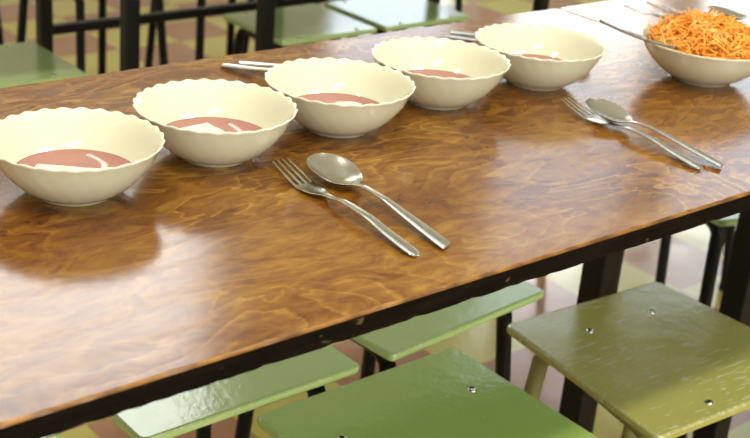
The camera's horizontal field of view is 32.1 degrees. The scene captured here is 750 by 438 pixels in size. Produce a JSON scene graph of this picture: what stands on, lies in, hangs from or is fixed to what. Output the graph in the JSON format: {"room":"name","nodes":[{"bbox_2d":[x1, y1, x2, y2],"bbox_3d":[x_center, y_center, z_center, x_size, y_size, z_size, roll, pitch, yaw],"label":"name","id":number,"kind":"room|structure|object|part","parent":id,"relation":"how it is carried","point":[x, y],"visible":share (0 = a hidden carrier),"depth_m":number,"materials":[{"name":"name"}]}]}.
{"room":"eatery","nodes":[
{"label":"eatery","id":0,"kind":"room"},
{"bbox_2d":[0,0,749,437],"bbox_3d":[2.336,0.299,2.898,13.800,0.100,8.000,-14,30,-37],"label":"floor","id":1,"kind":"structure","parent":0,"point":[688,248],"depth_m":2.87,"materials":[{"name":"tile"}]},
{"bbox_2d":[0,13,3,44],"bbox_3d":[-1.009,-0.337,2.974,0.284,0.452,0.321,-11,28,-33],"label":"stool","id":2,"kind":"object","parent":1,"relation":"on","point":[1,31],"visible":0.06,"depth_m":2.90,"materials":[{"name":"green paint"}]},
{"bbox_2d":[0,42,85,87],"bbox_3d":[-0.709,-0.071,2.427,0.281,0.452,0.251,-14,30,-37],"label":"stool","id":3,"kind":"object","parent":1,"relation":"on","point":[23,63],"visible":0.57,"depth_m":2.35,"materials":[{"name":"green paint"}]},
{"bbox_2d":[44,433,59,437],"bbox_3d":[-0.533,0.393,1.403,0.284,0.452,0.321,-14,30,-37],"label":"stool","id":4,"kind":"object","parent":1,"relation":"on","point":[58,434],"visible":0.11,"depth_m":1.29,"materials":[{"name":"green paint"}]},
{"bbox_2d":[17,0,167,73],"bbox_3d":[-0.681,-0.380,3.138,0.321,0.452,0.284,25,31,38],"label":"stool","id":5,"kind":"object","parent":1,"relation":"on","point":[23,4],"visible":0.35,"depth_m":3.10,"materials":[{"name":"green paint"}]},
{"bbox_3d":[-0.842,-0.384,3.135,0.093,0.434,0.031,16,26,24],"label":"leg","id":6,"kind":"part","parent":5,"relation":"part of","materials":[{"name":"black paint"}]},
{"bbox_3d":[-0.680,-0.308,2.994,0.031,0.434,0.093,-8,27,-28],"label":"leg","id":7,"kind":"part","parent":5,"relation":"part of","materials":[{"name":"black paint"}]},
{"bbox_3d":[-0.684,-0.437,3.288,0.031,0.434,0.093,-8,27,-28],"label":"leg","id":8,"kind":"part","parent":5,"relation":"part of","materials":[{"name":"black paint"}]},
{"bbox_3d":[-0.521,-0.361,3.147,0.093,0.434,0.031,16,26,24],"label":"leg","id":9,"kind":"part","parent":5,"relation":"part of","materials":[{"name":"black paint"}]},
{"bbox_2d":[144,0,235,66],"bbox_3d":[-0.407,-0.439,3.331,0.284,0.452,0.321,-12,29,-34],"label":"stool","id":10,"kind":"object","parent":1,"relation":"on","point":[200,22],"visible":0.18,"depth_m":3.34,"materials":[{"name":"green paint"}]},
{"bbox_3d":[-0.566,-0.455,3.354,0.093,0.434,0.031,21,28,33],"label":"leg","id":11,"kind":"part","parent":10,"relation":"part of","materials":[{"name":"black paint"}]},
{"bbox_3d":[-0.434,-0.371,3.188,0.031,0.434,0.093,-4,25,-19],"label":"leg","id":12,"kind":"part","parent":10,"relation":"part of","materials":[{"name":"black paint"}]},
{"bbox_3d":[-0.382,-0.494,3.481,0.031,0.434,0.093,-4,25,-19],"label":"leg","id":13,"kind":"part","parent":10,"relation":"part of","materials":[{"name":"black paint"}]},
{"bbox_2d":[109,345,358,437],"bbox_3d":[-0.237,0.344,1.575,0.284,0.450,0.321,-14,30,-37],"label":"stool","id":14,"kind":"object","parent":1,"relation":"on","point":[198,409],"visible":0.27,"depth_m":1.39,"materials":[{"name":"green paint"}]},
{"bbox_3d":[-0.223,0.288,1.726,0.031,0.434,0.093,-5,26,-23],"label":"leg","id":15,"kind":"part","parent":14,"relation":"part of","materials":[{"name":"black paint"}]},
{"bbox_3d":[-0.078,0.369,1.569,0.093,0.434,0.031,19,27,29],"label":"leg","id":16,"kind":"part","parent":14,"relation":"part of","materials":[{"name":"black paint"}]},
{"bbox_2d":[35,0,549,70],"bbox_3d":[-0.180,-0.360,2.824,1.700,0.750,0.640,-14,30,-37],"label":"dining table","id":17,"kind":"object","parent":1,"relation":"on","point":[130,19],"visible":0.16,"depth_m":2.68,"materials":[{"name":"black metal"}]},
{"bbox_3d":[-0.687,-0.347,2.712,0.027,0.730,0.027,-14,30,-37],"label":"leg","id":18,"kind":"part","parent":17,"relation":"part of","materials":[{"name":"black paint"}]},
{"bbox_3d":[-0.443,-0.165,2.347,0.027,0.730,0.027,-14,30,-37],"label":"leg","id":19,"kind":"part","parent":17,"relation":"part of","materials":[{"name":"black paint"}]},
{"bbox_3d":[-0.280,-0.499,3.044,1.063,0.020,0.020,-14,30,-37],"label":"rail","id":20,"kind":"part","parent":17,"relation":"part of","materials":[{"name":"black metal"}]},
{"bbox_3d":[-0.219,-0.212,2.501,0.027,0.730,0.027,-14,30,-37],"label":"leg","id":21,"kind":"part","parent":17,"relation":"part of","materials":[{"name":"black paint"}]},
{"bbox_3d":[-0.234,-0.463,3.071,0.027,0.730,0.027,-14,30,-37],"label":"leg","id":22,"kind":"part","parent":17,"relation":"part of","materials":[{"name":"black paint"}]},
{"bbox_3d":[0.151,-0.561,3.376,0.027,0.730,0.027,-14,30,-37],"label":"leg","id":23,"kind":"part","parent":17,"relation":"part of","materials":[{"name":"black paint"}]},
{"bbox_3d":[0.364,-0.372,2.986,0.027,0.730,0.027,-14,30,-37],"label":"leg","id":24,"kind":"part","parent":17,"relation":"part of","materials":[{"name":"black paint"}]},
{"bbox_2d":[223,3,376,54],"bbox_3d":[-0.178,-0.217,2.871,0.261,0.452,0.256,-14,30,-37],"label":"stool","id":25,"kind":"object","parent":1,"relation":"on","point":[307,23],"visible":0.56,"depth_m":2.77,"materials":[{"name":"green paint"}]},
{"bbox_3d":[-0.314,-0.221,2.871,0.082,0.434,0.029,18,26,26],"label":"leg","id":26,"kind":"part","parent":25,"relation":"part of","materials":[{"name":"black paint"}]},
{"bbox_3d":[-0.235,-0.381,2.733,0.021,0.021,0.099,-14,30,-37],"label":"seat rail","id":27,"kind":"part","parent":25,"relation":"part of","materials":[{"name":"black metal"}]},
{"bbox_3d":[-0.203,-0.159,2.751,0.029,0.434,0.082,-4,25,-20],"label":"leg","id":28,"kind":"part","parent":25,"relation":"part of","materials":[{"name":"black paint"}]},
{"bbox_2d":[243,0,373,52],"bbox_3d":[-0.174,-0.509,3.540,0.284,0.452,0.321,-16,31,-40],"label":"stool","id":29,"kind":"object","parent":1,"relation":"on","point":[246,41],"visible":0.02,"depth_m":3.56,"materials":[{"name":"green paint"}]},
{"bbox_3d":[-0.335,-0.518,3.544,0.093,0.434,0.031,18,26,26],"label":"leg","id":30,"kind":"part","parent":29,"relation":"part of","materials":[{"name":"black paint"}]},
{"bbox_2d":[0,9,749,437],"bbox_3d":[-0.171,0.295,1.326,1.495,0.750,0.570,-14,30,-37],"label":"dining table","id":31,"kind":"object","parent":1,"relation":"on","point":[189,277],"visible":0.88,"depth_m":1.09,"materials":[{"name":"brown wood"}]},
{"bbox_2d":[0,107,164,206],"bbox_3d":[-0.251,-0.045,1.087,0.149,0.050,0.149,25,31,38],"label":"soup bowl","id":32,"kind":"object","parent":31,"relation":"on","point":[136,140],"visible":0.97,"depth_m":1.11,"materials":[{"name":"beige ceramic"}]},
{"bbox_2d":[16,149,130,168],"bbox_3d":[-0.252,-0.035,1.091,0.103,0.012,0.103,-14,30,-37],"label":"soup","id":33,"kind":"object","parent":32,"relation":"in","point":[65,157],"visible":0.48,"depth_m":1.11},
{"bbox_2d":[35,164,99,170],"bbox_3d":[-0.252,-0.033,1.071,0.063,0.010,0.041,4,24,-2],"label":"cheese piece","id":34,"kind":"object","parent":33,"relation":"in","point":[53,167],"visible":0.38,"depth_m":1.08,"materials":[{"name":"white food"}]},
{"bbox_2d":[132,78,297,167],"bbox_3d":[-0.146,-0.082,1.191,0.149,0.050,0.149,14,25,20],"label":"soup bowl","id":35,"kind":"object","parent":31,"relation":"on","point":[268,109],"visible":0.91,"depth_m":1.21,"materials":[{"name":"beige ceramic"}]},
{"bbox_2d":[166,117,262,132],"bbox_3d":[-0.147,-0.071,1.196,0.103,0.012,0.103,-14,30,-37],"label":"soup","id":36,"kind":"object","parent":35,"relation":"in","point":[225,124],"visible":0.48,"depth_m":1.22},
{"bbox_2d":[180,123,224,132],"bbox_3d":[-0.158,-0.074,1.186,0.045,0.010,0.045,-16,31,-40],"label":"cheese piece","id":37,"kind":"object","parent":36,"relation":"in","point":[203,127],"visible":0.2,"depth_m":1.20,"materials":[{"name":"white food"}]},
{"bbox_2d":[220,63,267,70],"bbox_3d":[-0.078,-0.151,1.410,0.205,0.011,0.023,15,25,21],"label":"fork","id":38,"kind":"object","parent":31,"relation":"on","point":[235,66],"visible":0.29,"depth_m":1.44,"materials":[{"name":"silver metal"}]},
{"bbox_2d":[239,61,274,66],"bbox_3d":[-0.077,-0.166,1.442,0.162,0.012,0.038,11,24,13],"label":"spoon","id":39,"kind":"object","parent":31,"relation":"on","point":[240,62],"visible":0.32,"depth_m":1.46,"materials":[{"name":"silver metal"}]},
{"bbox_2d":[265,57,415,137],"bbox_3d":[-0.036,-0.114,1.288,0.149,0.050,0.149,5,24,0],"label":"soup bowl","id":40,"kind":"object","parent":31,"relation":"on","point":[392,89],"visible":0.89,"depth_m":1.31,"materials":[{"name":"beige ceramic"}]},
{"bbox_2d":[298,93,379,104],"bbox_3d":[-0.037,-0.103,1.292,0.103,0.012,0.103,-14,30,-37],"label":"soup","id":41,"kind":"object","parent":40,"relation":"in","point":[323,97],"visible":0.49,"depth_m":1.32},
{"bbox_2d":[335,101,361,104],"bbox_3d":[-0.027,-0.109,1.294,0.041,0.012,0.035,4,24,-2],"label":"cheese piece","id":42,"kind":"object","parent":41,"relation":"in","point":[340,102],"visible":0.06,"depth_m":1.29,"materials":[{"name":"white food"}]},
{"bbox_2d":[272,158,419,256],"bbox_3d":[-0.026,-0.012,1.103,0.023,0.011,0.202,-12,29,-35],"label":"fork","id":43,"kind":"object","parent":31,"relation":"on","point":[311,187],"visible":1,"depth_m":1.10,"materials":[{"name":"silver metal"}]},
{"bbox_2d":[307,153,450,248],"bbox_3d":[0.008,-0.019,1.121,0.045,0.015,0.191,-16,31,-39],"label":"spoon","id":44,"kind":"object","parent":31,"relation":"on","point":[335,169],"visible":1,"depth_m":1.16,"materials":[{"name":"silver metal"}]},
{"bbox_2d":[371,36,510,109],"bbox_3d":[0.068,-0.150,1.391,0.149,0.050,0.149,-4,25,-19],"label":"soup bowl","id":45,"kind":"object","parent":31,"relation":"on","point":[487,67],"visible":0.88,"depth_m":1.42,"materials":[{"name":"beige ceramic"}]},
{"bbox_2d":[408,69,471,78],"bbox_3d":[0.067,-0.139,1.396,0.103,0.012,0.103,-14,30,-37],"label":"soup","id":46,"kind":"object","parent":45,"relation":"in","point":[444,74],"visible":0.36,"depth_m":1.43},
{"bbox_2d":[444,35,476,40],"bbox_3d":[0.170,-0.207,1.591,0.195,0.010,0.022,18,27,27],"label":"fork","id":47,"kind":"object","parent":31,"relation":"on","point":[447,36],"visible":0.27,"depth_m":1.62,"materials":[{"name":"silver metal"}]},
{"bbox_2d":[450,30,474,35],"bbox_3d":[0.177,-0.218,1.611,0.191,0.015,0.045,13,25,18],"label":"spoon","id":48,"kind":"object","parent":31,"relation":"on","point":[451,31],"visible":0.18,"depth_m":1.65,"materials":[{"name":"silver metal"}]},
{"bbox_2d":[475,23,606,90],"bbox_3d":[0.185,-0.179,1.481,0.149,0.050,0.149,-15,30,-38],"label":"soup bowl","id":49,"kind":"object","parent":31,"relation":"on","point":[579,53],"visible":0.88,"depth_m":1.50,"materials":[{"name":"beige ceramic"}]},
{"bbox_2d":[513,54,561,60],"bbox_3d":[0.184,-0.168,1.486,0.103,0.012,0.103,-14,30,-37],"label":"soup","id":50,"kind":"object","parent":49,"relation":"in","point":[542,57],"visible":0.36,"depth_m":1.52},
{"bbox_3d":[0.302,0.138,1.808,0.037,0.730,0.037,-14,30,-37],"label":"leg","id":51,"kind":"part","parent":31,"relation":"part of","materials":[{"name":"black paint"}]},
{"bbox_2d":[560,96,702,169],"bbox_3d":[0.262,-0.090,1.341,0.022,0.011,0.200,-11,28,-33],"label":"fork","id":52,"kind":"object","parent":31,"relation":"on","point":[595,118],"visible":0.99,"depth_m":1.34,"materials":[{"name":"silver metal"}]},
{"bbox_2d":[585,98,722,167],"bbox_3d":[0.290,-0.091,1.340,0.042,0.016,0.178,-18,33,-42],"label":"spoon","id":53,"kind":"object","parent":31,"relation":"on","point":[608,110],"visible":1,"depth_m":1.37,"materials":[{"name":"silver metal"}]},
{"bbox_2d":[640,23,749,87],"bbox_3d":[0.392,-0.190,1.552,0.159,0.048,0.159,-14,30,-37],"label":"salad bowl","id":54,"kind":"object","parent":31,"relation":"on","point":[691,69],"visible":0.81,"depth_m":1.50,"materials":[{"name":"beige ceramic"}]},
{"bbox_2d":[599,19,676,48],"bbox_3d":[0.293,-0.205,1.449,0.091,0.028,0.013,2,24,-7],"label":"serving spoon","id":55,"kind":"object","parent":54,"relation":"in","point":[600,20],"visible":1,"depth_m":1.45,"materials":[{"name":"metal"}]},
{"bbox_2d":[647,6,749,59],"bbox_3d":[0.395,-0.213,1.543,0.140,0.080,0.139,0,24,-12],"label":"carrot","id":56,"kind":"object","parent":54,"relation":"in","point":[705,34],"visible":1,"depth_m":1.50,"materials":[{"name":"orange food"}]},
{"bbox_2d":[234,281,543,437],"bbox_3d":[-0.002,0.279,1.773,0.284,0.450,0.321,-18,32,-42],"label":"stool","id":57,"kind":"object","parent":1,"relation":"on","point":[388,345],"visible":0.35,"depth_m":1.60,"materials":[{"name":"green paint"}]},
{"bbox_3d":[-0.163,0.273,1.772,0.093,0.434,0.031,17,26,25],"label":"leg","id":58,"kind":"part","parent":57,"relation":"part of","materials":[{"name":"black paint"}]},
{"bbox_3d":[-0.002,0.221,1.923,0.031,0.434,0.093,-8,27,-27],"label":"leg","id":59,"kind":"part","parent":57,"relation":"part of","materials":[{"name":"black paint"}]},
{"bbox_3d":[-0.004,0.350,1.628,0.031,0.434,0.093,-8,27,-27],"label":"leg","id":60,"kind":"part","parent":57,"relation":"part of","materials":[{"name":"black paint"}]},
{"bbox_3d":[0.016,0.079,1.685,0.283,0.011,0.300,-18,32,-42],"label":"seat","id":61,"kind":"part","parent":57,"relation":"part of","materials":[{"name":"green paint"}]},
{"bbox_3d":[0.158,0.298,1.780,0.093,0.434,0.031,17,26,25],"label":"leg","id":62,"kind":"part","parent":57,"relation":"part of","materials":[{"name":"black paint"}]},
{"bbox_2d":[330,0,461,40],"bbox_3d":[0.067,-0.582,3.754,0.284,0.452,0.321,-16,31,-39],"label":"stool","id":63,"kind":"object","parent":1,"relation":"on","point":[458,3],"visible":0.02,"depth_m":3.72,"materials":[{"name":"green paint"}]},
{"bbox_3d":[0.227,-0.558,3.753,0.093,0.434,0.031,18,27,27],"label":"leg","id":64,"kind":"part","parent":63,"relation":"part of","materials":[{"name":"black paint"}]},
{"bbox_2d":[324,0,469,39],"bbox_3d":[0.031,-0.271,3.037,0.261,0.452,0.256,-14,30,-37],"label":"stool","id":65,"kind":"object","parent":1,"relation":"on","point":[386,16],"visible":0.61,"depth_m":2.92,"materials":[{"name":"green paint"}]},
{"bbox_3d":[0.007,-0.213,2.917,0.029,0.434,0.082,-4,25,-20],"label":"leg","id":66,"kind":"part","parent":65,"relation":"part of","materials":[{"name":"black paint"}]},
{"bbox_2d":[257,348,597,437],"bbox_3d":[0.063,0.436,1.425,0.284,0.452,0.331,-14,30,-37],"label":"stool","id":67,"kind":"object","parent":1,"relation":"on","point":[447,393],"visible":1,"depth_m":1.39,"materials":[{"name":"green paint"}]},
{"bbox_2d":[507,282,749,437],"bbox_3d":[0.328,0.360,1.655,0.309,0.452,0.293,-12,29,-34],"label":"stool","id":68,"kind":"object","parent":1,"relation":"on","point":[663,362],"visible":0.99,"depth_m":1.55,"materials":[{"name":"green paint"}]},
{"bbox_3d":[0.181,0.347,1.672,0.088,0.434,0.030,21,28,31],"label":"leg","id":69,"kind":"part","parent":68,"relation":"part of","materials":[{"name":"green metal"}]},
{"bbox_3d":[0.256,0.197,1.514,0.021,0.021,0.123,-7,26,-26],"label":"seat rail","id":70,"kind":"part","parent":68,"relation":"part of","materials":[{"name":"green metal"}]},
{"bbox_3d":[0.355,0.310,1.792,0.030,0.434,0.088,-3,25,-18],"label":"leg","id":71,"kind":"part","parent":68,"relation":"part of","materials":[{"name":"metal"}]},
{"bbox_3d":[0.281,0.427,1.511,0.043,0.434,0.082,-12,29,-34],"label":"leg","id":72,"kind":"part","parent":68,"relation":"part of","materials":[{"name":"green metal"}]},
{"bbox_2d":[560,0,749,437],"bbox_3d":[0.980,0.001,2.236,1.493,0.750,0.570,-14,30,-37],"label":"dining table","id":73,"kind":"object","parent":1,"relation":"on","point":[735,300],"visible":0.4,"depth_m":1.90,"materials":[{"name":"brown wood"}]},
{"bbox_3d":[0.353,0.060,1.998,0.040,0.730,0.040,-14,30,-37],"label":"leg","id":74,"kind":"part","parent":73,"relation":"part of","materials":[{"name":"black paint"}]},
{"bbox_2d":[624,4,667,15],"bbox_3d":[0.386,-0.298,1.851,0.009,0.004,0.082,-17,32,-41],"label":"fork","id":75,"kind":"object","parent":73,"relation":"on","point":[624,4],"visible":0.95,"depth_m":1.85,"materials":[{"name":"silver metal"}]},
{"bbox_2d":[646,0,682,12],"bbox_3d":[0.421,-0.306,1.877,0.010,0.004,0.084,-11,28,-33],"label":"fork","id":76,"kind":"object","parent":73,"relation":"on","point":[678,11],"visible":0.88,"depth_m":1.87,"materials":[{"name":"silver metal"}]},
{"bbox_3d":[0.546,0.104,1.936,0.040,0.730,0.040,-14,30,-37],"label":"leg","id":77,"kind":"part","parent":73,"relation":"part of","materials":[{"name":"black paint"}]},
{"bbox_2d":[708,5,749,19],"bbox_3d":[0.558,-0.279,1.831,0.181,0.014,0.042,10,24,11],"label":"spoon","id":78,"kind":"object","parent":73,"relation":"on","point":[727,12],"visible":0.67,"depth_m":1.85,"materials":[{"name":"silver metal"}]},
{"bbox_2d":[655,225,735,290],"bbox_3d":[0.572,-0.077,2.704,0.284,0.452,0.321,-17,32,-41],"label":"stool","id":79,"kind":"object","parent":1,"relation":"on","point":[665,243],"visible":0.02,"depth_m":2.58,"materials":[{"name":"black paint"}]},
{"bbox_3d":[0.567,-0.006,2.560,0.031,0.434,0.093,-7,26,-26],"label":"leg","id":80,"kind":"part","parent":79,"relation":"part of","materials":[{"name":"black paint"}]},
{"bbox_3d":[0.731,-0.056,2.708,0.093,0.434,0.031,17,26,25],"label":"leg","id":81,"kind":"part","parent":79,"relation":"part of","materials":[{"name":"black paint"}]},
{"bbox_2d":[677,213,738,437],"bbox_3d":[0.564,0.135,2.217,0.284,0.452,0.321,-6,26,-24],"label":"stool","id":82,"kind":"object","parent":1,"relation":"on","point":[718,228],"visible":0.21,"depth_m":2.01,"materials":[{"name":"green paint"}]},
{"bbox_3d":[0.619,0.086,2.360,0.031,0.434,0.093,1,24,-9],"label":"leg","id":83,"kind":"part","parent":82,"relation":"part of","materials":[{"name":"black paint"}]},
{"bbox_3d":[0.582,-0.065,2.130,0.283,0.011,0.300,-6,26,-24],"label":"seat","id":84,"kind":"part","parent":82,"relation":"part of","materials":[{"name":"green paint"}]}
]}

